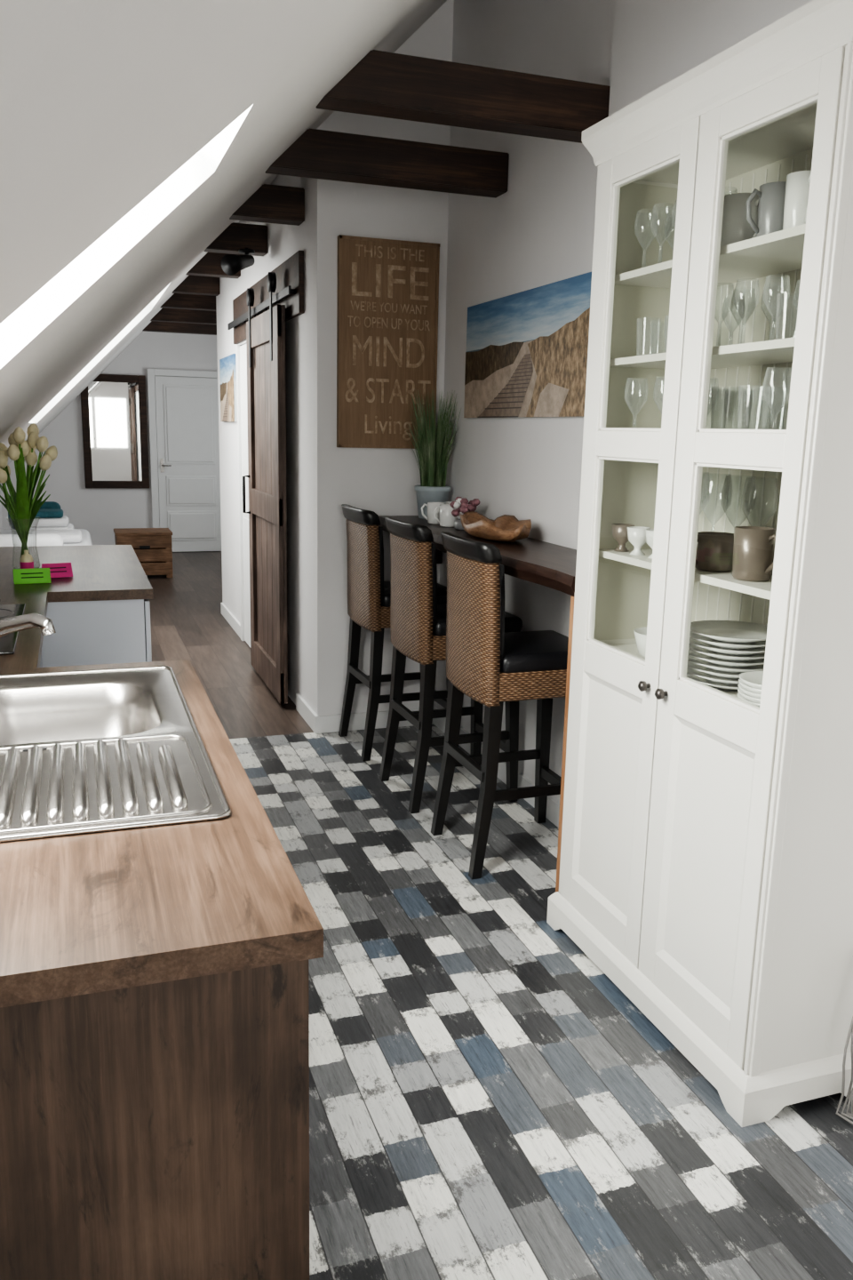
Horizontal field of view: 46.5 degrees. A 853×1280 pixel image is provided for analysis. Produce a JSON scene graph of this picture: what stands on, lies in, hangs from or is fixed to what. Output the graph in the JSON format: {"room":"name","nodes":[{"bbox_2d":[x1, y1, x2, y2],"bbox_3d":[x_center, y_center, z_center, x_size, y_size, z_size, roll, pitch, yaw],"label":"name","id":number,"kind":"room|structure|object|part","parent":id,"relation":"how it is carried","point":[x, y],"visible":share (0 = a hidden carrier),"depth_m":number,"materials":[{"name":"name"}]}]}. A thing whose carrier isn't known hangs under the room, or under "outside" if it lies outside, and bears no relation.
{"room":"attic kitchen","nodes":[
{"label":"attic kitchen","id":0,"kind":"room"},
{"bbox_2d":[0,492,2,529],"bbox_3d":[-2.504,0.051,4.592,0.120,0.930,14.700,-3,13,-19],"label":"wall","id":1,"kind":"structure","parent":0,"point":[1,519],"depth_m":11.24,"materials":[{"name":"white paint"}]},
{"bbox_2d":[0,331,217,551],"bbox_3d":[-3.251,-3.328,11.620,3.700,4.600,0.120,-3,13,-19],"label":"wall","id":2,"kind":"structure","parent":0,"point":[98,511],"depth_m":11.62,"materials":[{"name":"white paint"}]},
{"bbox_2d":[80,374,149,487],"bbox_3d":[-3.636,-2.430,11.586,0.725,1.300,0.048,-3,13,-19],"label":"wall mirror","id":3,"kind":"object","parent":2,"relation":"attached to","point":[115,420],"visible":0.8,"depth_m":11.58,"materials":[{"name":"mirror glass"},{"name":"dark brown wood"}]},
{"bbox_2d":[146,368,217,527],"bbox_3d":[-2.841,-2.132,11.934,0.935,2.150,0.054,-3,13,-19],"label":"door frame","id":4,"kind":"structure","parent":2,"relation":"attached to","point":[151,373],"depth_m":11.71,"materials":[{"name":"white paint"}]},
{"bbox_2d":[154,376,221,551],"bbox_3d":[-2.831,-2.091,11.921,0.770,2.065,0.099,-3,13,-19],"label":"door","id":5,"kind":"structure","parent":2,"relation":"in","point":[187,408],"depth_m":11.90,"materials":[{"name":"white paint"}]},
{"bbox_2d":[0,0,447,464],"bbox_3d":[-0.731,-2.233,4.753,3.550,3.550,14.750,-3,13,-19],"label":"ceiling","id":6,"kind":"structure","parent":0,"point":[132,132],"depth_m":1.28,"materials":[{"name":"white paint"}]},
{"bbox_2d":[142,320,216,335],"bbox_3d":[-2.160,-3.412,10.854,1.837,0.150,0.120,-3,13,-19],"label":"ceiling beam","id":7,"kind":"structure","parent":6,"relation":"attached to","point":[152,326],"depth_m":10.64,"materials":[{"name":"brown wood"}]},
{"bbox_2d":[150,308,216,324],"bbox_3d":[-1.780,-3.179,9.793,1.837,0.150,0.120,-3,13,-19],"label":"ceiling beam","id":8,"kind":"structure","parent":6,"relation":"attached to","point":[164,315],"depth_m":9.55,"materials":[{"name":"brown wood"}]},
{"bbox_2d":[160,293,216,311],"bbox_3d":[-1.384,-2.936,8.687,1.837,0.150,0.120,-3,13,-19],"label":"ceiling beam","id":9,"kind":"structure","parent":6,"relation":"attached to","point":[176,300],"depth_m":8.42,"materials":[{"name":"brown wood"}]},
{"bbox_2d":[172,275,220,295],"bbox_3d":[-1.741,-2.688,7.475,0.345,0.150,0.120,-3,13,-19],"label":"ceiling beam","id":10,"kind":"structure","parent":6,"relation":"attached to","point":[192,284],"depth_m":7.44,"materials":[{"name":"brown wood"}]},
{"bbox_2d":[185,252,240,278],"bbox_3d":[-1.410,-2.486,6.553,0.345,0.150,0.120,-3,13,-19],"label":"ceiling beam","id":11,"kind":"structure","parent":6,"relation":"attached to","point":[210,265],"depth_m":6.50,"materials":[{"name":"brown wood"}]},
{"bbox_2d":[203,222,267,255],"bbox_3d":[-1.090,-2.289,5.659,0.345,0.150,0.120,-3,13,-19],"label":"ceiling beam","id":12,"kind":"structure","parent":6,"relation":"attached to","point":[236,236],"depth_m":5.62,"materials":[{"name":"brown wood"}]},
{"bbox_2d":[229,184,304,225],"bbox_3d":[-0.766,-2.091,4.755,0.345,0.150,0.120,-3,13,-19],"label":"ceiling beam","id":13,"kind":"structure","parent":6,"relation":"attached to","point":[269,204],"depth_m":4.72,"materials":[{"name":"brown wood"}]},
{"bbox_2d":[265,128,509,197],"bbox_3d":[-0.147,-1.912,3.975,0.985,0.150,0.120,-3,13,-19],"label":"ceiling beam","id":14,"kind":"structure","parent":6,"relation":"attached to","point":[316,154],"depth_m":3.93,"materials":[{"name":"brown wood"}]},
{"bbox_2d":[315,49,610,143],"bbox_3d":[0.141,-1.736,3.173,0.985,0.150,0.120,-3,13,-19],"label":"ceiling beam","id":15,"kind":"structure","parent":6,"relation":"attached to","point":[382,84],"depth_m":3.12,"materials":[{"name":"brown wood"}]},
{"bbox_2d":[221,248,255,275],"bbox_3d":[-1.046,-2.106,5.524,0.110,0.172,0.261,4,12,14],"label":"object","id":16,"kind":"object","parent":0,"point":[231,264],"depth_m":5.44,"materials":[{"name":"black metal"}]},
{"bbox_2d":[221,248,255,275],"bbox_3d":[-1.046,-2.106,5.524,0.110,0.172,0.261,4,12,14],"label":"spotlight","id":17,"kind":"object","parent":16,"relation":"attached to","point":[231,264],"depth_m":5.44,"materials":[{"name":"black metal"}]},
{"bbox_2d":[216,174,311,708],"bbox_3d":[-0.318,-2.176,6.486,1.640,4.600,3.310,-3,13,-19],"label":"wall","id":18,"kind":"structure","parent":0,"point":[284,241],"depth_m":5.35,"materials":[{"name":"white paint"}]},
{"bbox_2d":[219,353,237,421],"bbox_3d":[-1.449,-1.831,7.247,0.028,0.460,0.700,-3,13,-19],"label":"picture","id":19,"kind":"object","parent":18,"relation":"attached to","point":[228,364],"visible":0.98,"depth_m":7.16,"materials":[{"name":"multicoloured paper"}]},
{"bbox_2d":[235,344,244,640],"bbox_3d":[-1.118,-0.928,6.642,0.148,2.060,0.880,-3,13,-19],"label":"trim","id":20,"kind":"structure","parent":18,"relation":"attached to","point":[237,347],"depth_m":6.96,"materials":[{"name":"white paint"}]},
{"bbox_2d":[240,344,250,647],"bbox_3d":[-1.156,-0.923,6.624,0.042,2.045,0.746,-3,13,-19],"label":"door","id":21,"kind":"structure","parent":18,"relation":"in","point":[243,348],"depth_m":6.79,"materials":[{"name":"white paint"}]},
{"bbox_2d":[227,250,303,703],"bbox_3d":[-1.037,-0.958,6.019,0.137,2.340,2.130,-3,13,-19],"label":"sliding barn door","id":22,"kind":"structure","parent":18,"relation":"in","point":[266,332],"depth_m":5.60,"materials":[{"name":"brown wood"}]},
{"bbox_3d":[-0.982,-1.963,5.818,0.068,0.290,2.130,-3,13,-19],"label":"barn door rail","id":23,"kind":"part","parent":22,"relation":"part of","materials":[{"name":"black metal"}]},
{"bbox_2d":[220,602,317,732],"bbox_3d":[-1.129,0.082,6.626,0.015,0.090,3.430,-3,13,-19],"label":"baseboard","id":24,"kind":"structure","parent":18,"relation":"attached to","point":[302,707],"depth_m":5.40,"materials":[{"name":"white wood"}]},
{"bbox_2d":[311,0,454,715],"bbox_3d":[-0.234,-1.316,4.845,0.640,3.600,0.120,-3,13,-19],"label":"wall","id":25,"kind":"structure","parent":0,"point":[382,481],"depth_m":4.79,"materials":[{"name":"white paint"}]},
{"bbox_2d":[314,708,434,733],"bbox_3d":[-0.265,0.415,5.140,0.640,0.090,0.016,-3,13,-19],"label":"baseboard","id":26,"kind":"structure","parent":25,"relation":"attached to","point":[329,723],"depth_m":5.09,"materials":[{"name":"white wood"}]},
{"bbox_2d":[336,234,440,448],"bbox_3d":[-0.184,-1.409,4.757,0.495,0.960,0.035,-3,13,-19],"label":"sign","id":27,"kind":"object","parent":25,"relation":"attached to","point":[388,289],"visible":0.98,"depth_m":4.74,"materials":[{"name":"brown wood"}]},
{"bbox_2d":[146,551,852,1279],"bbox_3d":[-0.871,0.461,5.321,3.700,0.100,14.800,-3,13,-19],"label":"floor","id":28,"kind":"structure","parent":0,"point":[486,1102],"depth_m":2.39,"materials":[{"name":"wood"}]},
{"bbox_2d":[0,528,91,546],"bbox_3d":[-3.165,-0.570,8.015,0.895,0.700,1.940,-3,13,-19],"label":"daybed","id":29,"kind":"object","parent":28,"relation":"on","point":[6,540],"visible":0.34,"depth_m":7.20,"materials":[{"name":"white fabric"}]},
{"bbox_2d":[8,501,61,529],"bbox_3d":[-3.404,-1.082,8.620,0.430,0.240,0.140,-3,13,-19],"label":"folded towel","id":30,"kind":"object","parent":29,"relation":"on","point":[47,505],"visible":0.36,"depth_m":8.58,"materials":[{"name":"teal fabric"}]},
{"bbox_2d":[28,508,82,543],"bbox_3d":[-3.089,-0.948,8.176,0.460,0.205,0.900,-3,13,-19],"label":"folded towels","id":31,"kind":"object","parent":29,"relation":"on","point":[52,520],"visible":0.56,"depth_m":8.22,"materials":[{"name":"white fabric"}]},
{"bbox_2d":[113,528,172,577],"bbox_3d":[-2.893,-0.890,10.139,0.550,0.460,0.474,-3,13,-19],"label":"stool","id":32,"kind":"object","parent":28,"relation":"on","point":[152,547],"visible":0.72,"depth_m":9.95,"materials":[{"name":"brown wood"}]},
{"bbox_2d":[0,544,323,1279],"bbox_3d":[-1.315,0.411,3.041,1.052,0.920,4.130,-3,13,-19],"label":"countertop","id":33,"kind":"structure","parent":28,"relation":"on","point":[155,997],"depth_m":1.24,"materials":[{"name":"brown wood"}]},
{"bbox_2d":[0,603,25,655],"bbox_3d":[-1.437,-0.031,2.868,0.490,0.008,0.750,-3,13,-19],"label":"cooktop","id":34,"kind":"object","parent":33,"relation":"in","point":[8,643],"visible":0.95,"depth_m":2.84,"materials":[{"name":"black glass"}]},
{"bbox_2d":[20,550,33,568],"bbox_3d":[-1.569,-0.300,3.895,0.050,0.105,0.050,-3,13,-19],"label":"hand soap bottle","id":35,"kind":"object","parent":33,"relation":"on","point":[27,562],"visible":0.71,"depth_m":3.88,"materials":[{"name":"beige plastic"}]},
{"bbox_2d":[0,612,55,637],"bbox_3d":[-0.991,-0.001,2.308,0.298,0.202,0.056,6,13,21],"label":"kitchen faucet","id":36,"kind":"object","parent":33,"relation":"on","point":[30,620],"visible":1,"depth_m":2.27,"materials":[{"name":"silver metal"}]},
{"bbox_2d":[0,423,57,563],"bbox_3d":[-1.645,-0.587,4.066,0.269,0.592,0.343,-3,13,-19],"label":"tulip bouquet","id":37,"kind":"object","parent":33,"relation":"on","point":[22,510],"visible":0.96,"depth_m":4.03,"materials":[{"name":"green plant"}]},
{"bbox_2d":[13,568,51,583],"bbox_3d":[-1.495,-0.244,3.757,0.130,0.054,0.057,-4,13,-25],"label":"sponge","id":38,"kind":"object","parent":33,"relation":"on","point":[36,575],"visible":1,"depth_m":3.74,"materials":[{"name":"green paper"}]},
{"bbox_2d":[41,562,72,577],"bbox_3d":[-1.459,-0.276,3.915,0.110,0.054,0.057,-6,14,-30],"label":"sponge","id":39,"kind":"object","parent":33,"relation":"on","point":[60,570],"visible":0.75,"depth_m":3.91,"materials":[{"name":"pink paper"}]},
{"bbox_2d":[0,665,231,842],"bbox_3d":[-0.708,0.258,1.954,0.500,0.188,1.024,-3,13,-19],"label":"sink","id":40,"kind":"object","parent":33,"relation":"in","point":[97,750],"visible":1,"depth_m":1.79,"materials":[{"name":"silver metal"}]},
{"bbox_2d":[338,504,448,761],"bbox_3d":[-0.140,-0.057,4.791,0.494,1.164,0.428,-3,13,-20],"label":"bar stool","id":41,"kind":"object","parent":28,"relation":"on","point":[368,593],"visible":0.71,"depth_m":4.61,"materials":[{"name":"black paint"}]},
{"bbox_2d":[379,516,522,813],"bbox_3d":[0.095,0.079,4.173,0.494,1.164,0.428,-3,13,-20],"label":"bar stool","id":42,"kind":"object","parent":28,"relation":"on","point":[418,623],"visible":0.81,"depth_m":4.01,"materials":[{"name":"black paint"}]},
{"bbox_2d":[378,515,577,892],"bbox_3d":[0.237,0.128,4.113,0.359,1.100,2.095,-3,13,-19],"label":"bar table","id":43,"kind":"object","parent":28,"relation":"on","point":[548,564],"depth_m":3.34,"materials":[{"name":"brown wood"}]},
{"bbox_2d":[405,389,460,519],"bbox_3d":[0.017,-0.889,4.753,0.253,0.613,0.289,-3,13,-19],"label":"potted grass","id":44,"kind":"object","parent":43,"relation":"on","point":[432,488],"depth_m":4.73,"materials":[{"name":"green plant"}]},
{"bbox_2d":[421,501,458,527],"bbox_3d":[0.098,-0.573,4.514,0.203,0.095,0.251,-3,13,-19],"label":"mugs","id":45,"kind":"object","parent":43,"relation":"on","point":[438,513],"visible":0.73,"depth_m":4.43,"materials":[{"name":"ceramic"}]},
{"bbox_2d":[449,496,480,529],"bbox_3d":[0.168,-0.551,4.322,0.137,0.137,0.116,-3,13,-19],"label":"flower decoration","id":46,"kind":"object","parent":43,"relation":"on","point":[462,506],"visible":0.7,"depth_m":4.29,"materials":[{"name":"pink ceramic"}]},
{"bbox_2d":[459,511,531,542],"bbox_3d":[0.268,-0.449,3.968,0.231,0.088,0.604,-3,13,-19],"label":"bowl","id":47,"kind":"object","parent":43,"relation":"on","point":[506,528],"visible":1,"depth_m":3.89,"materials":[{"name":"brown wood"}]},
{"bbox_2d":[431,531,568,879],"bbox_3d":[0.320,0.207,3.593,0.494,1.164,0.428,-3,13,-19],"label":"bar stool","id":48,"kind":"object","parent":28,"relation":"on","point":[488,664],"visible":0.82,"depth_m":3.42,"materials":[{"name":"brown wicker"}]},
{"bbox_2d":[546,0,852,1127],"bbox_3d":[0.739,-0.145,2.511,0.377,2.318,1.016,-3,13,-19],"label":"glass display cabinet","id":49,"kind":"object","parent":28,"relation":"on","point":[707,864],"visible":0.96,"depth_m":2.33,"materials":[{"name":"beige paint"}]},
{"bbox_2d":[633,626,647,659],"bbox_3d":[0.578,0.044,2.630,0.207,0.080,0.369,-2,12,-16],"label":"bowls","id":50,"kind":"object","parent":49,"relation":"in","point":[640,633],"depth_m":2.74,"materials":[{"name":"white ceramic"}]},
{"bbox_2d":[611,523,698,558],"bbox_3d":[0.614,-0.269,2.728,0.105,0.075,0.301,-8,15,-36],"label":"cups","id":51,"kind":"object","parent":49,"relation":"in","point":[638,536],"visible":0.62,"depth_m":2.75,"materials":[{"name":"white ceramic"}]},
{"bbox_2d":[634,189,794,527],"bbox_3d":[0.769,-0.634,2.452,0.250,0.911,0.754,-3,13,-19],"label":"glasses","id":52,"kind":"object","parent":49,"relation":"in","point":[737,189],"visible":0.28,"depth_m":2.35,"materials":[{"name":"clear glass"}]},
{"bbox_2d":[687,620,767,690],"bbox_3d":[0.770,0.043,2.504,0.244,0.143,0.244,-3,13,-19],"label":"plates","id":53,"kind":"object","parent":49,"relation":"in","point":[719,651],"visible":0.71,"depth_m":2.47,"materials":[{"name":"white ceramic"}]},
{"bbox_2d":[695,526,776,581],"bbox_3d":[0.788,-0.211,2.363,0.230,0.120,0.349,-3,13,-19],"label":"mugs","id":54,"kind":"object","parent":49,"relation":"in","point":[748,552],"visible":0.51,"depth_m":2.30,"materials":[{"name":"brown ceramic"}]},
{"bbox_2d":[737,671,763,706],"bbox_3d":[0.727,0.143,2.179,0.198,0.080,0.269,-2,12,-16],"label":"bowls","id":55,"kind":"object","parent":49,"relation":"in","point":[750,684],"depth_m":2.28,"materials":[{"name":"white ceramic"}]},
{"bbox_2d":[720,170,811,246],"bbox_3d":[0.818,-0.941,2.194,0.210,0.120,0.370,-3,13,-19],"label":"mugs","id":56,"kind":"object","parent":49,"relation":"in","point":[776,206],"visible":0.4,"depth_m":2.18,"materials":[{"name":"white ceramic"}]},
{"bbox_2d":[836,1016,852,1124],"bbox_3d":[1.062,0.912,2.178,0.274,0.399,0.083,9,14,34],"label":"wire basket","id":57,"kind":"object","parent":28,"relation":"on","point":[850,1096],"visible":1,"depth_m":2.26,"materials":[{"name":"silver metal"}]},
{"bbox_2d":[436,0,615,803],"bbox_3d":[0.430,-1.271,4.222,0.200,3.800,1.685,-3,13,-19],"label":"wall","id":58,"kind":"structure","parent":0,"point":[540,232],"depth_m":4.01,"materials":[{"name":"white paint"}]},
{"bbox_2d":[433,706,559,827],"bbox_3d":[0.303,0.558,4.527,0.015,0.090,1.580,-3,13,-19],"label":"baseboard","id":59,"kind":"structure","parent":58,"relation":"attached to","point":[553,806],"depth_m":4.22,"materials":[{"name":"white paint"}]},
{"bbox_2d":[464,272,591,417],"bbox_3d":[0.392,-1.148,3.999,0.028,0.490,1.220,-3,13,-19],"label":"picture","id":60,"kind":"object","parent":58,"relation":"attached to","point":[526,354],"visible":0.94,"depth_m":3.91,"materials":[{"name":"multicoloured paper"}]},
{"bbox_2d":[608,0,812,116],"bbox_3d":[1.597,-0.547,0.921,0.230,3.800,5.465,-3,13,-19],"label":"wall","id":61,"kind":"structure","parent":0,"point":[655,43],"depth_m":2.92,"materials":[{"name":"white paint"}]}
]}

